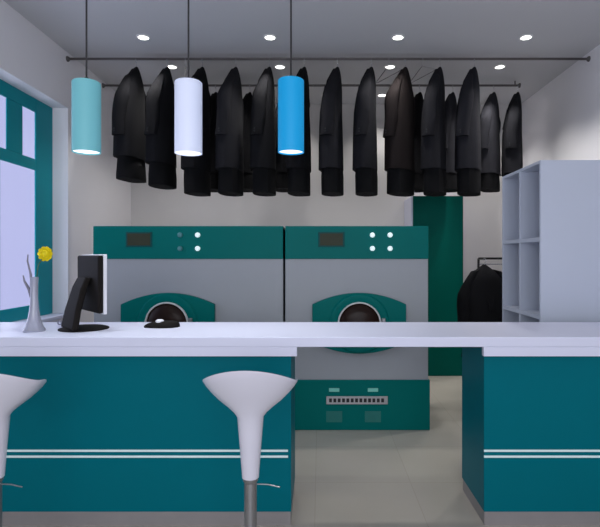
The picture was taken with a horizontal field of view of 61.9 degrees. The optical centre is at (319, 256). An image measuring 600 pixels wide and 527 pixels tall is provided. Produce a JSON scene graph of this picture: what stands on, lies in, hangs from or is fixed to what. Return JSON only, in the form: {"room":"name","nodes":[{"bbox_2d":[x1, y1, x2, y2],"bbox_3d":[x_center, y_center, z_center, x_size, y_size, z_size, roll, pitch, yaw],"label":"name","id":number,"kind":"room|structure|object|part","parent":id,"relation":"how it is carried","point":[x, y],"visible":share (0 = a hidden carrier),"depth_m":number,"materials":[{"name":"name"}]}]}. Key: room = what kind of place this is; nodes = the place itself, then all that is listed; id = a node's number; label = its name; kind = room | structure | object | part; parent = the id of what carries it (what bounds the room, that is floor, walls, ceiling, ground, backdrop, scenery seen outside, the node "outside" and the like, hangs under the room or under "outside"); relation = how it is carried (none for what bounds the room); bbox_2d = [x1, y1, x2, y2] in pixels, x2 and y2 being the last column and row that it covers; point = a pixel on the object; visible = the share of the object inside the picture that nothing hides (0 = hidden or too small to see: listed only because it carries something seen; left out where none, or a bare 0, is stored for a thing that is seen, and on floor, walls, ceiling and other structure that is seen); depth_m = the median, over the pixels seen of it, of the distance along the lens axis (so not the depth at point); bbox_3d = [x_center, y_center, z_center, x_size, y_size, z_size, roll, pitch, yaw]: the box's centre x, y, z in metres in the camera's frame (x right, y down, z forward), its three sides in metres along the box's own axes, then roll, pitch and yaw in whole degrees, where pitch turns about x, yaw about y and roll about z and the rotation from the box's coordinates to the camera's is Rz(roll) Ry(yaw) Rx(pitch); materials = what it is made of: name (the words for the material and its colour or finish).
{"room":"laundry","nodes":[
{"label":"laundry","id":0,"kind":"room"},
{"bbox_2d":[0,0,130,321],"bbox_3d":[-2.790,-0.305,2.280,0.320,3.650,9.360,0,0,0],"label":"wall","id":1,"kind":"structure","parent":0,"point":[87,193],"depth_m":5.22,"materials":[{"name":"paint"}]},
{"bbox_2d":[0,79,63,321],"bbox_3d":[-2.708,-0.468,3.785,0.196,2.175,2.870,0,0,0],"label":"window","id":2,"kind":"structure","parent":1,"relation":"in","point":[16,99],"depth_m":4.96,"materials":[{"name":"teal paint"}]},
{"bbox_3d":[-2.703,0.604,3.785,0.185,0.032,2.870,0,0,0],"label":"sill","id":3,"kind":"part","parent":2,"relation":"part of","materials":[{"name":"paint"}]},
{"bbox_2d":[66,56,590,61],"bbox_3d":[0.085,-2.060,5.200,5.430,0.057,0.057,0,0,0],"label":"rail","id":4,"kind":"object","parent":1,"relation":"attached to","point":[588,58],"visible":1,"depth_m":5.19,"materials":[{"name":"grey metal"}]},
{"bbox_2d":[112,59,145,182],"bbox_3d":[-1.974,-1.432,5.206,0.251,1.269,0.558,0,0,8],"label":"suit jacket","id":5,"kind":"object","parent":4,"relation":"hanging from","point":[128,109],"visible":0.94,"depth_m":5.05,"materials":[{"name":"black fabric"}]},
{"bbox_2d":[144,62,176,189],"bbox_3d":[-1.647,-1.397,5.203,0.250,1.339,0.558,0,0,6],"label":"suit jacket","id":6,"kind":"object","parent":4,"relation":"hanging from","point":[160,156],"visible":0.92,"depth_m":5.03,"materials":[{"name":"black fabric"}]},
{"bbox_2d":[181,62,211,196],"bbox_3d":[-1.286,-1.360,5.206,0.253,1.414,0.558,0,0,8],"label":"suit jacket","id":7,"kind":"object","parent":4,"relation":"hanging from","point":[197,169],"visible":0.58,"depth_m":5.11,"materials":[{"name":"black fabric"}]},
{"bbox_2d":[215,58,243,196],"bbox_3d":[-0.937,-1.360,5.206,0.252,1.414,0.558,0,0,8],"label":"suit jacket","id":8,"kind":"object","parent":4,"relation":"hanging from","point":[229,161],"visible":1,"depth_m":5.03,"materials":[{"name":"black fabric"}]},
{"bbox_2d":[250,61,275,196],"bbox_3d":[-0.589,-1.360,5.205,0.252,1.414,0.558,0,0,7],"label":"suit jacket","id":9,"kind":"object","parent":4,"relation":"hanging from","point":[262,124],"visible":1,"depth_m":5.02,"materials":[{"name":"black fabric"}]},
{"bbox_2d":[286,59,310,196],"bbox_3d":[-0.225,-1.360,5.205,0.253,1.414,0.558,0,0,7],"label":"suit jacket","id":10,"kind":"object","parent":4,"relation":"hanging from","point":[298,167],"visible":0.47,"depth_m":5.06,"materials":[{"name":"black fabric"}]},
{"bbox_2d":[319,58,343,196],"bbox_3d":[0.119,-1.360,5.207,0.252,1.414,0.558,0,0,9],"label":"suit jacket","id":11,"kind":"object","parent":4,"relation":"hanging from","point":[330,122],"visible":1,"depth_m":5.02,"materials":[{"name":"black fabric"}]},
{"bbox_2d":[352,58,377,196],"bbox_3d":[0.473,-1.360,5.211,0.252,1.414,0.558,0,0,13],"label":"suit jacket","id":12,"kind":"object","parent":4,"relation":"hanging from","point":[364,166],"visible":1,"depth_m":5.03,"materials":[{"name":"black fabric"}]},
{"bbox_2d":[376,61,399,82],"bbox_3d":[0.707,-1.969,5.200,0.006,0.203,0.425,0,0,-28],"label":"wire hanger","id":13,"kind":"object","parent":4,"relation":"hanging from","point":[388,61],"visible":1,"depth_m":5.20,"materials":[{"name":"silver metal"}]},
{"bbox_2d":[383,62,414,196],"bbox_3d":[0.835,-1.360,5.233,0.252,1.414,0.558,0,0,34],"label":"suit jacket","id":14,"kind":"object","parent":4,"relation":"hanging from","point":[399,104],"visible":1,"depth_m":5.07,"materials":[{"name":"brown fabric"}]},
{"bbox_2d":[411,61,434,82],"bbox_3d":[1.061,-1.969,5.200,0.006,0.203,0.425,0,0,-25],"label":"wire hanger","id":15,"kind":"object","parent":4,"relation":"hanging from","point":[422,61],"visible":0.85,"depth_m":5.19,"materials":[{"name":"silver metal"}]},
{"bbox_2d":[420,59,445,196],"bbox_3d":[1.188,-1.360,5.221,0.252,1.414,0.558,0,0,22],"label":"suit jacket","id":16,"kind":"object","parent":4,"relation":"hanging from","point":[433,130],"visible":1,"depth_m":5.04,"materials":[{"name":"black fabric"}]},
{"bbox_2d":[455,59,480,196],"bbox_3d":[1.549,-1.360,5.226,0.251,1.414,0.558,0,0,27],"label":"suit jacket","id":17,"kind":"object","parent":4,"relation":"hanging from","point":[467,126],"visible":1,"depth_m":5.05,"materials":[{"name":"grey fabric"}]},
{"bbox_2d":[2,376,599,526],"bbox_3d":[0.000,1.570,2.280,5.900,0.100,9.660,0,0,0],"label":"floor","id":18,"kind":"structure","parent":0,"point":[344,478],"depth_m":3.43,"materials":[{"name":"tile"}]},
{"bbox_2d":[0,374,46,526],"bbox_3d":[-1.476,0.999,2.270,0.428,1.043,0.410,0,0,0],"label":"bar stool","id":19,"kind":"object","parent":18,"relation":"on","point":[14,391],"visible":1,"depth_m":2.23,"materials":[{"name":"white plastic"}]},
{"bbox_3d":[-1.476,1.254,2.270,0.056,0.473,0.056,0,0,0],"label":"gas lift post","id":20,"kind":"part","parent":19,"relation":"part of","materials":[{"name":"silver metal"}]},
{"bbox_3d":[-1.393,1.032,2.260,0.107,0.013,0.006,0,0,11],"label":"lift lever","id":21,"kind":"part","parent":19,"relation":"part of","materials":[{"name":"silver metal"}]},
{"bbox_3d":[-1.476,0.738,2.270,0.428,0.522,0.350,0,0,0],"label":"seat","id":22,"kind":"part","parent":19,"relation":"part of","materials":[{"name":"white plastic"}]},
{"bbox_2d":[0,356,294,524],"bbox_3d":[-1.397,1.010,3.066,2.467,1.019,0.478,0,0,0],"label":"counter base","id":23,"kind":"object","parent":18,"relation":"on","point":[105,440],"depth_m":2.83,"materials":[{"name":"teal laminate"}]},
{"bbox_3d":[-1.397,1.482,3.047,2.459,0.077,0.426,0,0,0],"label":"kick plate","id":24,"kind":"part","parent":23,"relation":"part of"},
{"bbox_2d":[0,322,599,355],"bbox_3d":[0.085,0.499,3.100,5.430,0.108,0.640,0,0,0],"label":"countertop","id":25,"kind":"structure","parent":23,"relation":"on","point":[121,338],"depth_m":2.78,"materials":[{"name":"white laminate"}]},
{"bbox_2d":[22,277,45,332],"bbox_3d":[-1.715,0.282,3.000,0.126,0.325,0.126,0,0,0],"label":"vase","id":26,"kind":"object","parent":25,"relation":"on","point":[34,323],"visible":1,"depth_m":2.98,"materials":[{"name":"grey glass"}]},
{"bbox_2d":[23,254,31,296],"bbox_3d":[-1.744,0.190,3.000,0.079,0.410,0.018,0,0,0],"label":"twigs","id":27,"kind":"object","parent":26,"relation":"in","point":[30,272],"visible":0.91,"depth_m":3.00,"materials":[{"name":"grey wood"}]},
{"bbox_2d":[36,246,52,276],"bbox_3d":[-1.660,0.151,3.006,0.102,0.431,0.036,0,0,0],"label":"flower","id":28,"kind":"object","parent":26,"relation":"in","point":[45,253],"visible":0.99,"depth_m":3.00,"materials":[{"name":"yellow plant"}]},
{"bbox_3d":[-1.655,-0.019,3.006,0.048,0.048,0.036,0,0,0],"label":"flower","id":29,"kind":"part","parent":28,"relation":"part of","materials":[{"name":"yellow plant"}]},
{"bbox_2d":[58,254,108,331],"bbox_3d":[-1.447,0.214,3.080,0.290,0.461,0.412,0,0,-42],"label":"computer monitor","id":30,"kind":"object","parent":25,"relation":"on","point":[88,292],"visible":1,"depth_m":2.99,"materials":[{"name":"black plastic"}]},
{"bbox_2d":[144,319,179,327],"bbox_3d":[-1.001,0.419,3.173,0.212,0.052,0.124,0,0,0],"label":"card reader","id":31,"kind":"object","parent":25,"relation":"on","point":[159,323],"visible":1,"depth_m":3.13,"materials":[{"name":"black plastic"}]},
{"bbox_2d":[93,226,284,321],"bbox_3d":[-1.153,0.624,4.995,1.680,1.792,1.391,0,0,0],"label":"machine","id":32,"kind":"object","parent":18,"relation":"on","point":[171,273],"visible":0.5,"depth_m":4.40,"materials":[{"name":"grey metal"}]},
{"bbox_3d":[-1.330,0.580,4.322,0.354,0.354,0.046,0,0,0],"label":"door glass","id":33,"kind":"part","parent":32,"relation":"part of","materials":[{"name":"black glass"}]},
{"bbox_3d":[-1.159,-0.127,4.540,1.668,0.290,0.300,0,0,0],"label":"control panel","id":34,"kind":"part","parent":32,"relation":"part of","materials":[{"name":"teal metal"}]},
{"bbox_2d":[203,371,297,526],"bbox_3d":[-0.316,0.999,2.270,0.428,1.043,0.410,0,0,0],"label":"bar stool","id":35,"kind":"object","parent":18,"relation":"on","point":[249,394],"visible":1,"depth_m":2.20,"materials":[{"name":"white plastic"}]},
{"bbox_3d":[-0.316,1.254,2.270,0.056,0.473,0.056,0,0,0],"label":"gas lift post","id":36,"kind":"part","parent":35,"relation":"part of","materials":[{"name":"silver metal"}]},
{"bbox_3d":[-0.233,1.032,2.260,0.107,0.013,0.006,0,0,11],"label":"lift lever","id":37,"kind":"part","parent":35,"relation":"part of","materials":[{"name":"silver metal"}]},
{"bbox_2d":[285,226,429,429],"bbox_3d":[0.330,0.624,4.995,1.270,1.792,1.391,0,0,0],"label":"machine","id":38,"kind":"object","parent":18,"relation":"on","point":[333,273],"visible":0.77,"depth_m":4.39,"materials":[{"name":"grey metal"}]},
{"bbox_3d":[0.124,1.165,4.386,0.090,0.031,0.009,0,0,0],"label":"name plate","id":39,"kind":"part","parent":38,"relation":"part of","materials":[{"name":"teal"}]},
{"bbox_3d":[0.124,1.400,4.386,0.140,0.097,0.007,0,0,0],"label":"plate","id":40,"kind":"part","parent":38,"relation":"part of","materials":[{"name":"teal metal"}]},
{"bbox_3d":[0.324,-0.127,4.540,1.258,0.290,0.300,0,0,0],"label":"control panel","id":41,"kind":"part","parent":38,"relation":"part of","materials":[{"name":"teal metal"}]},
{"bbox_2d":[326,396,387,403],"bbox_3d":[0.325,1.256,4.384,0.540,0.070,0.012,0,0,0],"label":"vent","id":42,"kind":"object","parent":38,"relation":"attached to","point":[329,399],"depth_m":4.38,"materials":[{"name":"silver metal"}]},
{"bbox_3d":[0.342,0.580,4.322,0.354,0.354,0.046,0,0,0],"label":"door glass","id":43,"kind":"part","parent":38,"relation":"part of","materials":[{"name":"black glass"}]},
{"bbox_3d":[0.330,1.300,4.418,1.270,0.440,0.064,0,0,0],"label":"panel","id":44,"kind":"part","parent":38,"relation":"part of","materials":[{"name":"teal metal"}]},
{"bbox_3d":[0.465,1.165,4.386,0.090,0.031,0.009,0,0,0],"label":"name plate","id":45,"kind":"part","parent":38,"relation":"part of","materials":[{"name":"teal"}]},
{"bbox_3d":[0.465,1.400,4.386,0.140,0.097,0.007,0,0,0],"label":"plate","id":46,"kind":"part","parent":38,"relation":"part of","materials":[{"name":"teal metal"}]},
{"bbox_2d":[404,196,462,375],"bbox_3d":[1.500,0.370,6.652,0.660,2.300,0.595,0,0,0],"label":"tall cabinet","id":47,"kind":"object","parent":18,"relation":"on","point":[443,215],"visible":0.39,"depth_m":6.39,"materials":[{"name":"teal paint"}]},
{"bbox_2d":[477,257,501,267],"bbox_3d":[2.205,0.752,5.250,1.120,1.496,0.500,0,0,0],"label":"clothes rack","id":48,"kind":"object","parent":18,"relation":"on","point":[478,258],"visible":0.1,"depth_m":5.25,"materials":[{"name":"black metal"}]},
{"bbox_2d":[457,258,501,356],"bbox_3d":[1.680,0.627,5.029,0.632,1.229,0.237,0,0,-8],"label":"coat","id":49,"kind":"object","parent":48,"relation":"hanging from","point":[479,298],"visible":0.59,"depth_m":4.95,"materials":[{"name":"fabric"}]},
{"bbox_2d":[462,347,599,524],"bbox_3d":[1.864,1.010,3.066,1.872,1.019,0.478,0,0,0],"label":"counter","id":50,"kind":"object","parent":18,"relation":"on","point":[531,424],"depth_m":2.83,"materials":[{"name":"teal laminate"}]},
{"bbox_3d":[1.864,1.482,3.047,1.864,0.077,0.426,0,0,0],"label":"kick plate","id":51,"kind":"part","parent":50,"relation":"part of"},
{"bbox_2d":[502,160,599,321],"bbox_3d":[1.907,0.410,3.990,0.630,2.220,0.760,0,0,0],"label":"cubby shelf","id":52,"kind":"object","parent":18,"relation":"on","point":[551,208],"visible":0.53,"depth_m":3.61,"materials":[{"name":"white wood"}]},
{"bbox_3d":[1.902,0.410,4.359,0.620,2.220,0.022,0,0,0],"label":"upright panel","id":53,"kind":"part","parent":52,"relation":"part of","materials":[{"name":"white wood"}]},
{"bbox_3d":[1.902,0.410,3.990,0.620,2.220,0.022,0,0,0],"label":"upright panel","id":54,"kind":"part","parent":52,"relation":"part of","materials":[{"name":"white wood"}]},
{"bbox_3d":[1.902,0.410,3.621,0.620,2.220,0.022,0,0,0],"label":"upright panel","id":55,"kind":"part","parent":52,"relation":"part of","materials":[{"name":"white wood"}]},
{"bbox_2d":[3,0,599,103],"bbox_3d":[0.000,-2.180,2.280,5.900,0.100,9.660,0,0,0],"label":"ceiling","id":56,"kind":"structure","parent":0,"point":[217,28],"depth_m":4.83,"materials":[{"name":"paint"}]},
{"bbox_2d":[71,0,100,154],"bbox_3d":[-1.354,-1.368,2.900,0.157,1.524,0.157,0,0,0],"label":"pendant lamp","id":57,"kind":"object","parent":56,"relation":"hanging from","point":[85,92],"visible":1,"depth_m":2.84,"materials":[{"name":"teal metal"}]},
{"bbox_3d":[-1.354,-0.811,2.900,0.157,0.409,0.157,0,0,0],"label":"lamp shade","id":58,"kind":"part","parent":57,"relation":"part of","materials":[{"name":"teal metal"}]},
{"bbox_2d":[73,150,98,153],"bbox_3d":[-1.354,-0.614,2.900,0.149,0.001,0.149,0,0,0],"label":"diffuser","id":59,"kind":"object","parent":57,"relation":"attached to","point":[80,151],"depth_m":2.91,"materials":[{"name":"white plastic"}]},
{"bbox_3d":[-1.354,-1.583,2.900,0.010,1.095,0.010,0,0,-23],"label":"cord","id":60,"kind":"part","parent":57,"relation":"part of","materials":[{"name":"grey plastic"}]},
{"bbox_2d":[136,34,150,40],"bbox_3d":[-1.710,-2.125,4.840,0.132,0.010,0.132,0,0,0],"label":"recessed light","id":61,"kind":"object","parent":56,"relation":"in","point":[139,36],"visible":1,"depth_m":4.83,"materials":[{"name":"white"}]},
{"bbox_2d":[166,64,177,68],"bbox_3d":[-1.655,-2.125,5.590,0.132,0.010,0.132,0,0,0],"label":"recessed light","id":62,"kind":"object","parent":56,"relation":"in","point":[171,66],"visible":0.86,"depth_m":5.57,"materials":[{"name":"white"}]},
{"bbox_2d":[174,0,201,155],"bbox_3d":[-0.763,-1.365,2.900,0.157,1.530,0.157,0,0,0],"label":"pendant lamp","id":63,"kind":"object","parent":56,"relation":"hanging from","point":[187,91],"visible":1,"depth_m":2.84,"materials":[{"name":"white metal"}]},
{"bbox_3d":[-0.763,-0.808,2.900,0.157,0.415,0.157,0,0,0],"label":"lamp shade","id":64,"kind":"part","parent":63,"relation":"part of","materials":[{"name":"white metal"}]},
{"bbox_2d":[176,151,200,154],"bbox_3d":[-0.763,-0.608,2.900,0.149,0.001,0.149,0,0,0],"label":"diffuser","id":65,"kind":"object","parent":63,"relation":"attached to","point":[180,152],"depth_m":2.91,"materials":[{"name":"white plastic"}]},
{"bbox_3d":[-0.763,-1.583,2.900,0.010,1.095,0.010,0,0,23],"label":"cord","id":66,"kind":"part","parent":63,"relation":"part of","materials":[{"name":"grey plastic"}]},
{"bbox_2d":[263,34,276,40],"bbox_3d":[-0.484,-2.125,4.840,0.132,0.010,0.132,0,0,0],"label":"recessed light","id":67,"kind":"object","parent":56,"relation":"in","point":[270,37],"visible":1,"depth_m":4.83,"materials":[{"name":"white"}]},
{"bbox_2d":[274,64,285,68],"bbox_3d":[-0.447,-2.125,5.590,0.132,0.010,0.132,0,0,0],"label":"recessed light","id":68,"kind":"object","parent":56,"relation":"in","point":[278,66],"visible":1,"depth_m":5.57,"materials":[{"name":"white"}]},
{"bbox_2d":[278,0,303,154],"bbox_3d":[-0.168,-1.368,2.900,0.151,1.524,0.151,0,0,0],"label":"pendant lamp","id":69,"kind":"object","parent":56,"relation":"hanging from","point":[290,88],"visible":1,"depth_m":2.84,"materials":[{"name":"blue metal"}]},
{"bbox_2d":[279,150,301,153],"bbox_3d":[-0.168,-0.614,2.900,0.143,0.001,0.143,0,0,0],"label":"diffuser","id":70,"kind":"object","parent":69,"relation":"attached to","point":[283,151],"depth_m":2.91,"materials":[{"name":"white plastic"}]},
{"bbox_3d":[-0.168,-0.816,2.900,0.151,0.420,0.151,0,0,0],"label":"lamp shade","id":71,"kind":"part","parent":69,"relation":"part of","materials":[{"name":"blue metal"}]},
{"bbox_3d":[-0.168,-1.588,2.900,0.010,1.083,0.010,0,0,23],"label":"cord","id":72,"kind":"part","parent":69,"relation":"part of","materials":[{"name":"grey plastic"}]},
{"bbox_2d":[102,81,520,87],"bbox_3d":[-0.105,-2.088,6.050,5.050,0.084,0.057,0,0,0],"label":"rail","id":73,"kind":"object","parent":56,"relation":"attached to","point":[103,84],"visible":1,"depth_m":6.04,"materials":[{"name":"grey metal"}]},
{"bbox_2d":[210,85,217,191],"bbox_3d":[-1.322,-1.446,6.058,0.252,1.279,0.539,0,0,10],"label":"suit jacket","id":74,"kind":"object","parent":73,"relation":"hanging from","point":[214,173],"visible":0.28,"depth_m":5.91,"materials":[{"name":"black fabric"}]},
{"bbox_2d":[243,85,252,191],"bbox_3d":[-0.911,-1.446,6.058,0.252,1.279,0.539,0,0,10],"label":"suit jacket","id":75,"kind":"object","parent":73,"relation":"hanging from","point":[247,100],"visible":0.45,"depth_m":5.89,"materials":[{"name":"black fabric"}]},
{"bbox_2d":[275,103,287,191],"bbox_3d":[-0.463,-1.446,6.058,0.252,1.279,0.539,0,0,10],"label":"suit jacket","id":76,"kind":"object","parent":73,"relation":"hanging from","point":[281,172],"visible":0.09,"depth_m":5.86,"materials":[{"name":"black fabric"}]},
{"bbox_2d":[414,85,423,192],"bbox_3d":[1.155,-1.446,6.084,0.252,1.279,0.539,0,0,34],"label":"suit jacket","id":77,"kind":"object","parent":73,"relation":"hanging from","point":[418,183],"visible":0.44,"depth_m":5.93,"materials":[{"name":"black fabric"}]},
{"bbox_2d":[445,85,456,192],"bbox_3d":[1.551,-1.446,6.078,0.250,1.279,0.539,0,0,28],"label":"suit jacket","id":78,"kind":"object","parent":73,"relation":"hanging from","point":[450,102],"visible":0.56,"depth_m":5.90,"materials":[{"name":"grey fabric"}]},
{"bbox_2d":[480,85,500,192],"bbox_3d":[2.050,-1.446,6.084,0.250,1.279,0.539,0,0,34],"label":"suit jacket","id":79,"kind":"object","parent":73,"relation":"hanging from","point":[490,123],"visible":0.87,"depth_m":5.92,"materials":[{"name":"black fabric"}]},
{"bbox_2d":[501,92,522,176],"bbox_3d":[2.334,-1.446,6.072,0.250,1.279,0.539,0,0,22],"label":"suit jacket","id":80,"kind":"object","parent":73,"relation":"hanging from","point":[512,149],"visible":0.94,"depth_m":5.88,"materials":[{"name":"grey fabric"}]},
{"bbox_2d":[377,93,385,96],"bbox_3d":[0.815,-2.125,6.570,0.132,0.010,0.132,0,0,0],"label":"recessed light","id":81,"kind":"object","parent":56,"relation":"in","point":[380,94],"visible":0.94,"depth_m":6.57,"materials":[{"name":"white"}]},
{"bbox_2d":[384,64,395,68],"bbox_3d":[0.783,-2.125,5.590,0.132,0.010,0.132,0,0,0],"label":"recessed light","id":82,"kind":"object","parent":56,"relation":"in","point":[390,65],"visible":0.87,"depth_m":5.57,"materials":[{"name":"white"}]},
{"bbox_2d":[391,34,404,40],"bbox_3d":[0.755,-2.125,4.840,0.132,0.010,0.132,0,0,0],"label":"recessed light","id":83,"kind":"object","parent":56,"relation":"in","point":[396,37],"visible":1,"depth_m":4.83,"materials":[{"name":"white"}]},
{"bbox_2d":[494,64,505,68],"bbox_3d":[2.010,-2.125,5.590,0.132,0.010,0.132,0,0,0],"label":"recessed light","id":84,"kind":"object","parent":56,"relation":"in","point":[500,66],"visible":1,"depth_m":5.57,"materials":[{"name":"white"}]},
{"bbox_2d":[519,34,532,40],"bbox_3d":[1.994,-2.125,4.840,0.132,0.010,0.132,0,0,0],"label":"recessed light","id":85,"kind":"object","parent":56,"relation":"in","point":[525,36],"visible":1,"depth_m":4.83,"materials":[{"name":"white"}]},
{"bbox_2d":[131,104,508,282],"bbox_3d":[0.000,-0.305,7.035,5.900,3.650,0.150,0,0,0],"label":"wall","id":86,"kind":"structure","parent":0,"point":[150,206],"depth_m":6.96,"materials":[{"name":"paint"}]},
{"bbox_2d":[522,44,599,167],"bbox_3d":[2.875,-0.305,2.280,0.150,3.650,9.360,0,0,0],"label":"wall","id":87,"kind":"structure","parent":0,"point":[561,120],"depth_m":5.68,"materials":[{"name":"paint"}]}
]}

